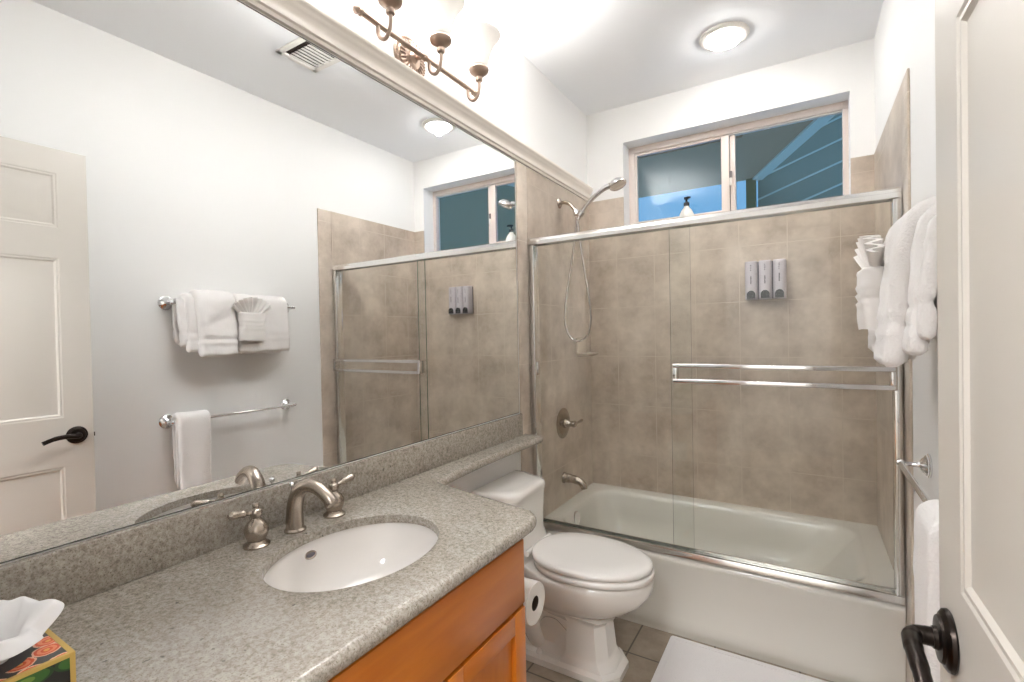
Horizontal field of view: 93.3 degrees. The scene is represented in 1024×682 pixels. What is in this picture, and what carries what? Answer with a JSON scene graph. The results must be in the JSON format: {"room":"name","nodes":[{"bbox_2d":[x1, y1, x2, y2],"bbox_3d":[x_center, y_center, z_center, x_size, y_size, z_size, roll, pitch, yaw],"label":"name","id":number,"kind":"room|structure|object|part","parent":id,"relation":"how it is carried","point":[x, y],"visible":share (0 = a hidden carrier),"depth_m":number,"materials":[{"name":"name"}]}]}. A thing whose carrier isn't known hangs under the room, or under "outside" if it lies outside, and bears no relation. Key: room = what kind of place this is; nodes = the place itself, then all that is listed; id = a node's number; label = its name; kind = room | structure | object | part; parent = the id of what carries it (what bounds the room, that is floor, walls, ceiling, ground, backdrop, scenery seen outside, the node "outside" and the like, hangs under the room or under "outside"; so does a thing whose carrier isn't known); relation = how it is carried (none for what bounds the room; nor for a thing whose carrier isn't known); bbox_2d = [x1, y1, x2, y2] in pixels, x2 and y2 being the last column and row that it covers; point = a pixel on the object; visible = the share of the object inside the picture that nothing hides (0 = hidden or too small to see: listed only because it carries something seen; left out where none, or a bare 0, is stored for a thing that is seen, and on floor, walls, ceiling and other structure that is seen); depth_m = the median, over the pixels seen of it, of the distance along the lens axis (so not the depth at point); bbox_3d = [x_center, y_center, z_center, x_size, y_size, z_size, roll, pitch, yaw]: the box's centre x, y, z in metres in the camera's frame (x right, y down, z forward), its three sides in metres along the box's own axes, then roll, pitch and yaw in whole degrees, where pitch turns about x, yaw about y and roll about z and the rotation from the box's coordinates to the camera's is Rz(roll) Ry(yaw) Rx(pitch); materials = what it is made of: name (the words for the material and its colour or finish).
{"room":"bathroom","nodes":[
{"label":"bathroom","id":0,"kind":"room"},
{"bbox_2d":[0,413,522,605],"bbox_3d":[-0.489,0.433,1.516,0.020,0.108,2.056,-1,1,31],"label":"backsplash","id":1,"kind":"structure","parent":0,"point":[75,572],"depth_m":1.10,"materials":[{"name":"stone"}]},
{"bbox_2d":[0,0,586,564],"bbox_3d":[-0.289,-0.063,1.969,0.100,2.767,3.320,-1,1,31],"label":"wall","id":2,"kind":"structure","parent":0,"point":[514,95],"depth_m":2.25,"materials":[{"name":"white paint"}]},
{"bbox_2d":[0,0,518,563],"bbox_3d":[-0.505,-0.246,1.520,0.001,1.246,2.036,-1,1,31],"label":"mirror","id":3,"kind":"object","parent":2,"relation":"attached to","point":[236,259],"visible":1,"depth_m":1.17,"materials":[{"name":"clear mirror"}]},
{"bbox_2d":[241,0,592,200],"bbox_3d":[-0.266,-0.925,1.888,0.040,0.085,3.000,-1,1,31],"label":"trim","id":4,"kind":"structure","parent":2,"relation":"attached to","point":[302,17],"depth_m":1.68,"materials":[{"name":"white paint"}]},
{"bbox_2d":[353,0,500,101],"bbox_3d":[-0.272,-1.073,1.716,0.210,0.263,0.668,-1,1,31],"label":"vanity light","id":5,"kind":"object","parent":2,"relation":"attached to","point":[478,39],"visible":0.9,"depth_m":1.72,"materials":[{"name":"white glass"}]},
{"bbox_3d":[-0.401,-0.986,1.522,0.065,0.081,0.014,-1,1,27],"label":"arm","id":6,"kind":"part","parent":5,"relation":"part of","materials":[{"name":"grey metal"}]},
{"bbox_3d":[-0.274,-0.991,1.730,0.065,0.081,0.014,-1,1,27],"label":"arm","id":7,"kind":"part","parent":5,"relation":"part of","materials":[{"name":"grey metal"}]},
{"bbox_3d":[-0.254,-1.139,1.716,0.178,0.132,0.178,-1,1,31],"label":"lamp shade","id":8,"kind":"part","parent":5,"relation":"part of","materials":[{"name":"white glass"}]},
{"bbox_3d":[-0.152,-0.996,1.930,0.065,0.081,0.014,-1,1,27],"label":"arm","id":9,"kind":"part","parent":5,"relation":"part of","materials":[{"name":"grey metal"}]},
{"bbox_3d":[-0.132,-1.144,1.916,0.178,0.132,0.178,-1,1,31],"label":"lamp shade","id":10,"kind":"part","parent":5,"relation":"part of","materials":[{"name":"white glass"}]},
{"bbox_2d":[515,161,592,517],"bbox_3d":[0.279,0.201,2.792,0.008,2.196,0.923,-1,1,31],"label":"tiled wall","id":11,"kind":"structure","parent":2,"relation":"attached to","point":[565,377],"depth_m":2.73,"materials":[{"name":"beige tile"}]},
{"bbox_2d":[556,408,582,437],"bbox_3d":[0.337,0.476,2.785,0.093,0.174,0.176,-1,1,31],"label":"shower valve","id":12,"kind":"object","parent":11,"relation":"attached to","point":[563,423],"visible":1,"depth_m":2.77,"materials":[{"name":"silver metal"}]},
{"bbox_3d":[0.338,0.476,2.783,0.073,0.054,0.054,-1,1,31],"label":"knob","id":13,"kind":"part","parent":12,"relation":"part of","materials":[{"name":"silver metal"}]},
{"bbox_2d":[557,198,584,216],"bbox_3d":[0.339,-0.761,2.753,0.155,0.130,0.060,-1,1,31],"label":"holder","id":14,"kind":"object","parent":11,"relation":"attached to","point":[576,212],"visible":1,"depth_m":2.74,"materials":[{"name":"silver metal"}]},
{"bbox_2d":[562,472,586,489],"bbox_3d":[0.364,0.802,2.776,0.144,0.082,0.064,-1,1,31],"label":"tub spout","id":15,"kind":"object","parent":11,"relation":"attached to","point":[568,478],"visible":1,"depth_m":2.76,"materials":[{"name":"silver metal"}]},
{"bbox_2d":[576,337,597,356],"bbox_3d":[0.471,0.037,3.014,0.094,0.119,0.172,-1,1,31],"label":"soap dish","id":16,"kind":"object","parent":11,"relation":"attached to","point":[581,347],"visible":0.94,"depth_m":3.00,"materials":[{"name":"beige ceramic"}]},
{"bbox_2d":[564,177,626,341],"bbox_3d":[0.455,-0.435,2.687,0.380,0.882,0.094,-1,1,31],"label":"shower","id":17,"kind":"object","parent":11,"relation":"attached to","point":[617,183],"visible":0.96,"depth_m":2.71,"materials":[{"name":"silver metal"}]},
{"bbox_3d":[0.451,-0.771,2.684,0.205,0.177,0.031,-1,1,31],"label":"handle","id":18,"kind":"part","parent":17,"relation":"part of","materials":[{"name":"silver metal"}]},
{"bbox_2d":[589,237,694,552],"bbox_3d":[0.463,0.215,2.313,0.760,1.439,0.006,-1,1,31],"label":"sliding glass panel","id":19,"kind":"object","parent":11,"relation":"attached to","point":[589,237],"visible":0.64,"depth_m":2.12,"materials":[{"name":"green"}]},
{"bbox_2d":[528,187,905,605],"bbox_3d":[0.754,0.204,2.119,1.502,1.478,0.068,-1,1,31],"label":"shower door frame","id":20,"kind":"object","parent":11,"relation":"attached to","point":[897,595],"visible":0.84,"depth_m":1.97,"materials":[{"name":"silver metal"}]},
{"bbox_2d":[467,0,882,115],"bbox_3d":[0.376,-1.504,1.530,1.720,0.100,3.320,-1,1,31],"label":"ceiling","id":21,"kind":"structure","parent":0,"point":[602,55],"depth_m":2.34,"materials":[{"name":"white paint"}]},
{"bbox_2d":[699,21,749,50],"bbox_3d":[1.027,-1.455,2.343,0.224,0.042,0.224,-1,1,31],"label":"ceiling light","id":22,"kind":"object","parent":21,"relation":"attached to","point":[727,35],"visible":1,"depth_m":2.30,"materials":[{"name":"white glass"}]},
{"bbox_2d":[526,617,832,681],"bbox_3d":[0.431,1.362,1.566,1.720,0.100,3.320,-1,1,31],"label":"floor","id":23,"kind":"structure","parent":0,"point":[643,646],"depth_m":2.01,"materials":[{"name":"tile"}]},
{"bbox_2d":[328,539,525,681],"bbox_3d":[-0.483,0.934,0.987,0.565,0.805,1.129,-1,1,31],"label":"vanity cabinet","id":24,"kind":"object","parent":23,"relation":"on","point":[475,632],"visible":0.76,"depth_m":1.08,"materials":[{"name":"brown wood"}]},
{"bbox_2d":[0,413,542,681],"bbox_3d":[-0.234,0.448,1.385,0.592,0.144,2.107,-1,1,31],"label":"countertop","id":25,"kind":"structure","parent":24,"relation":"on","point":[179,597],"depth_m":0.97,"materials":[{"name":"stone"}]},
{"bbox_2d":[0,628,75,681],"bbox_3d":[-0.627,0.446,0.588,0.115,0.110,0.118,-1,1,31],"label":"tissue box","id":26,"kind":"object","parent":25,"relation":"on","point":[50,659],"visible":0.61,"depth_m":0.59,"materials":[{"name":"multicoloured cardboard"}]},
{"bbox_2d":[0,596,63,664],"bbox_3d":[-0.649,0.360,0.583,0.153,0.061,0.099,-1,1,-19],"label":"tissue","id":27,"kind":"object","parent":26,"relation":"on","point":[24,620],"visible":1,"depth_m":0.61,"materials":[{"name":"white paper"}]},
{"bbox_2d":[227,474,354,550],"bbox_3d":[-0.519,0.422,1.240,0.179,0.139,0.363,-1,1,31],"label":"faucet","id":28,"kind":"object","parent":25,"relation":"on","point":[256,530],"visible":1,"depth_m":1.22,"materials":[{"name":"silver metal"}]},
{"bbox_3d":[-0.635,0.406,1.135,0.020,0.025,0.064,-1,1,31],"label":"lever","id":29,"kind":"part","parent":28,"relation":"part of","materials":[{"name":"silver metal"}]},
{"bbox_3d":[-0.618,0.443,1.169,0.060,0.103,0.060,-1,1,31],"label":"handle","id":30,"kind":"part","parent":28,"relation":"part of","materials":[{"name":"silver metal"}]},
{"bbox_3d":[-0.585,0.433,1.288,0.015,0.118,0.015,-1,1,31],"label":"lift rod","id":31,"kind":"part","parent":28,"relation":"part of","materials":[{"name":"silver metal"}]},
{"bbox_3d":[-0.514,0.422,1.233,0.166,0.139,0.054,-1,1,25],"label":"spout","id":32,"kind":"part","parent":28,"relation":"part of","materials":[{"name":"silver metal"}]},
{"bbox_3d":[-0.501,0.438,1.361,0.060,0.103,0.060,-1,1,31],"label":"handle","id":33,"kind":"part","parent":28,"relation":"part of","materials":[{"name":"silver metal"}]},
{"bbox_3d":[-0.479,0.400,1.391,0.020,0.025,0.064,-1,1,31],"label":"lever","id":34,"kind":"part","parent":28,"relation":"part of","materials":[{"name":"silver metal"}]},
{"bbox_2d":[264,523,437,591],"bbox_3d":[-0.365,0.592,1.155,0.401,0.158,0.488,-1,1,31],"label":"sink","id":35,"kind":"object","parent":25,"relation":"in","point":[355,556],"visible":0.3,"depth_m":1.29,"materials":[{"name":"white ceramic"}]},
{"bbox_3d":[-0.052,0.958,1.168,0.019,0.487,0.325,-1,1,31],"label":"door","id":36,"kind":"part","parent":24,"relation":"part of","materials":[{"name":"brown wood"}]},
{"bbox_3d":[-0.014,0.735,1.396,0.120,0.040,0.064,-1,1,31],"label":"toilet roll holder","id":37,"kind":"object","parent":24,"relation":"attached to","visible":0},
{"bbox_2d":[523,577,544,625],"bbox_3d":[0.023,0.748,1.405,0.104,0.115,0.115,-1,1,31],"label":"toilet roll","id":38,"kind":"object","parent":37,"relation":"attached to","point":[534,590],"visible":0.45,"depth_m":1.38,"materials":[{"name":"white paper"}]},
{"bbox_2d":[471,470,654,681],"bbox_3d":[0.233,0.966,2.007,0.704,0.687,0.386,-1,1,31],"label":"toilet","id":39,"kind":"object","parent":23,"relation":"on","point":[589,581],"visible":0.8,"depth_m":1.89,"materials":[{"name":"white ceramic"}]},
{"bbox_3d":[0.009,0.646,2.135,0.194,0.042,0.386,-1,1,31],"label":"tank lid","id":40,"kind":"part","parent":39,"relation":"part of","materials":[{"name":"white ceramic"}]},
{"bbox_3d":[0.026,0.817,2.129,0.226,0.312,0.372,-1,1,31],"label":"tank","id":41,"kind":"part","parent":39,"relation":"part of","materials":[{"name":"white ceramic"}]},
{"bbox_3d":[0.295,1.014,1.970,0.554,0.212,0.382,-1,1,31],"label":"bowl","id":42,"kind":"part","parent":39,"relation":"part of","materials":[{"name":"white ceramic"}]},
{"bbox_3d":[0.318,0.864,1.953,0.490,0.027,0.370,-1,1,31],"label":"lid","id":43,"kind":"part","parent":39,"relation":"part of","materials":[{"name":"white plastic"}]},
{"bbox_3d":[0.325,0.893,1.949,0.486,0.022,0.378,-1,1,31],"label":"seat","id":44,"kind":"part","parent":39,"relation":"part of","materials":[{"name":"white plastic"}]},
{"bbox_2d":[545,483,905,681],"bbox_3d":[0.968,1.113,2.453,1.504,0.355,0.820,-1,1,31],"label":"bathtub","id":45,"kind":"object","parent":23,"relation":"on","point":[835,636],"visible":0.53,"depth_m":2.09,"materials":[{"name":"white ceramic"}]},
{"bbox_3d":[0.365,0.999,2.721,0.017,0.080,0.080,-1,1,31],"label":"overflow plate","id":46,"kind":"part","parent":45,"relation":"part of","materials":[{"name":"silver metal"}]},
{"bbox_2d":[651,636,826,681],"bbox_3d":[0.881,1.295,1.710,0.740,0.010,0.518,-1,1,31],"label":"bath mat","id":47,"kind":"object","parent":23,"relation":"on","point":[682,660],"visible":1,"depth_m":1.91,"materials":[{"name":"white fabric"}]},
{"bbox_2d":[586,38,875,224],"bbox_3d":[1.214,-0.103,2.880,1.520,2.767,0.200,-1,1,31],"label":"wall","id":48,"kind":"structure","parent":0,"point":[844,73],"depth_m":2.71,"materials":[{"name":"white paint"}]},
{"bbox_2d":[679,196,693,217],"bbox_3d":[1.044,-0.781,2.891,0.082,0.158,0.082,-1,1,31],"label":"pump bottle","id":49,"kind":"object","parent":48,"relation":"on","point":[686,211],"visible":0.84,"depth_m":2.87,"materials":[{"name":"white plastic"}]},
{"bbox_2d":[588,154,877,525],"bbox_3d":[1.163,0.034,2.793,1.520,1.896,0.007,-1,1,31],"label":"tiled wall","id":50,"kind":"structure","parent":48,"relation":"attached to","point":[806,451],"depth_m":2.73,"materials":[{"name":"beige tile"}]},
{"bbox_2d":[745,259,786,299],"bbox_3d":[1.369,-0.330,2.613,0.198,0.208,0.072,-1,1,31],"label":"soap dispenser","id":51,"kind":"object","parent":50,"relation":"attached to","point":[764,279],"visible":1,"depth_m":2.59,"materials":[{"name":"grey plastic"}]},
{"bbox_3d":[1.384,-0.331,2.636,0.196,0.202,0.014,-1,1,31],"label":"mounting plate","id":52,"kind":"part","parent":51,"relation":"part of","materials":[{"name":"grey plastic"}]},
{"bbox_2d":[629,100,848,224],"bbox_3d":[1.278,-0.982,2.865,1.183,0.560,0.072,-1,1,31],"label":"window","id":53,"kind":"structure","parent":48,"relation":"in","point":[727,135],"depth_m":2.84,"materials":[{"name":"beige plastic"}]},
{"bbox_3d":[1.041,-0.973,2.997,0.564,0.479,0.034,-1,1,31],"label":"sliding sash","id":54,"kind":"part","parent":53,"relation":"part of","materials":[{"name":"beige plastic"}]},
{"bbox_2d":[669,253,897,539],"bbox_3d":[1.028,0.209,1.911,0.788,1.439,0.054,-1,1,31],"label":"sliding glass panel","id":55,"kind":"object","parent":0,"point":[893,376],"visible":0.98,"depth_m":1.86,"materials":[{"name":"clear"}]},
{"bbox_3d":[1.040,0.209,1.931,0.788,1.439,0.006,-1,1,31],"label":"glass pane","id":56,"kind":"part","parent":55,"relation":"part of","materials":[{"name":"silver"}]},
{"bbox_2d":[874,0,938,602],"bbox_3d":[1.095,-0.079,1.126,0.100,2.767,3.320,-1,1,31],"label":"wall","id":57,"kind":"structure","parent":0,"point":[904,39],"depth_m":1.50,"materials":[{"name":"white paint"}]},
{"bbox_2d":[874,68,914,681],"bbox_3d":[1.570,0.186,2.005,0.008,2.196,0.923,-1,1,31],"label":"tiled wall","id":58,"kind":"structure","parent":57,"relation":"attached to","point":[892,155],"depth_m":1.88,"materials":[{"name":"beige tile"}]},
{"bbox_2d":[895,454,932,501],"bbox_3d":[1.000,0.366,1.135,0.079,0.068,0.715,-1,1,31],"label":"towel bar","id":59,"kind":"object","parent":57,"relation":"attached to","point":[925,464],"visible":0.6,"depth_m":1.37,"materials":[{"name":"silver metal"}]},
{"bbox_3d":[1.168,0.360,1.411,0.079,0.068,0.068,-1,1,31],"label":"post","id":60,"kind":"part","parent":59,"relation":"part of","materials":[{"name":"silver metal"}]},
{"bbox_2d":[913,499,939,681],"bbox_3d":[0.851,0.523,0.948,0.095,0.394,0.159,-1,1,31],"label":"hand towel","id":61,"kind":"object","parent":59,"relation":"hanging from","point":[926,525],"visible":0.26,"depth_m":0.93,"materials":[{"name":"white fabric"}]},
{"bbox_2d":[901,0,1023,681],"bbox_3d":[0.376,0.262,0.289,0.140,2.118,0.784,-1,1,30],"label":"door","id":62,"kind":"structure","parent":57,"relation":"in","point":[976,634],"depth_m":0.49,"materials":[{"name":"beige paint"}]},
{"bbox_3d":[0.474,0.365,0.553,0.041,0.032,0.129,-1,1,30],"label":"lever","id":63,"kind":"part","parent":62,"relation":"part of","materials":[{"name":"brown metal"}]},
{"bbox_3d":[0.521,0.361,0.587,0.018,0.072,0.072,-1,1,30],"label":"handle","id":64,"kind":"part","parent":62,"relation":"part of","materials":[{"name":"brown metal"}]},
{"label":"outside","id":65,"kind":"structure","parent":0,"visible":0},
{"bbox_2d":[746,178,756,208],"bbox_3d":[2.503,-0.222,5.026,0.090,2.900,0.090,-1,1,31],"label":"patio post","id":66,"kind":"object","parent":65,"point":[751,199],"visible":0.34,"depth_m":4.97,"materials":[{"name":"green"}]},
{"bbox_2d":[638,120,812,197],"bbox_3d":[0.779,-1.657,4.636,4.580,0.075,2.390,-1,1,31],"label":"roof","id":67,"kind":"structure","parent":66,"relation":"on","point":[697,166],"depth_m":4.46,"materials":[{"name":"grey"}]},
{"bbox_2d":[753,115,834,179],"bbox_3d":[2.316,-1.682,3.699,0.100,0.100,2.583,-1,1,9],"label":"beam","id":68,"kind":"structure","parent":67,"relation":"attached to","point":[815,125],"depth_m":4.07,"materials":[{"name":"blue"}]},
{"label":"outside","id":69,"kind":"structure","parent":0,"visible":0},
{"bbox_2d":[758,114,842,206],"bbox_3d":[4.456,-1.396,3.919,4.400,5.200,0.200,-1,1,31],"label":"wall","id":70,"kind":"structure","parent":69,"point":[814,170],"depth_m":4.81,"materials":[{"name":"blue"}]},
{"bbox_3d":[0.993,-0.226,1.135,0.079,0.068,0.713,-1,1,31],"label":"towel bar","id":71,"kind":"object","parent":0,"visible":0},
{"bbox_2d":[868,241,936,359],"bbox_3d":[1.020,-0.123,1.252,0.154,0.337,0.304,-1,1,31],"label":"bath towel","id":72,"kind":"object","parent":71,"relation":"hanging from","point":[871,332],"visible":0.04,"depth_m":1.25,"materials":[{"name":"white fabric"}]},
{"bbox_2d":[853,235,884,329],"bbox_3d":[0.906,-0.147,1.220,0.059,0.237,0.215,-1,1,28],"label":"washcloth","id":73,"kind":"object","parent":72,"relation":"on","point":[870,250],"visible":0.91,"depth_m":1.17,"materials":[{"name":"white fabric"}]},
{"bbox_2d":[874,196,936,366],"bbox_3d":[0.867,-0.121,1.005,0.172,0.350,0.270,-1,1,31],"label":"bath towel","id":74,"kind":"object","parent":71,"relation":"hanging from","point":[906,317],"visible":0.46,"depth_m":0.97,"materials":[{"name":"white fabric"}]}
]}

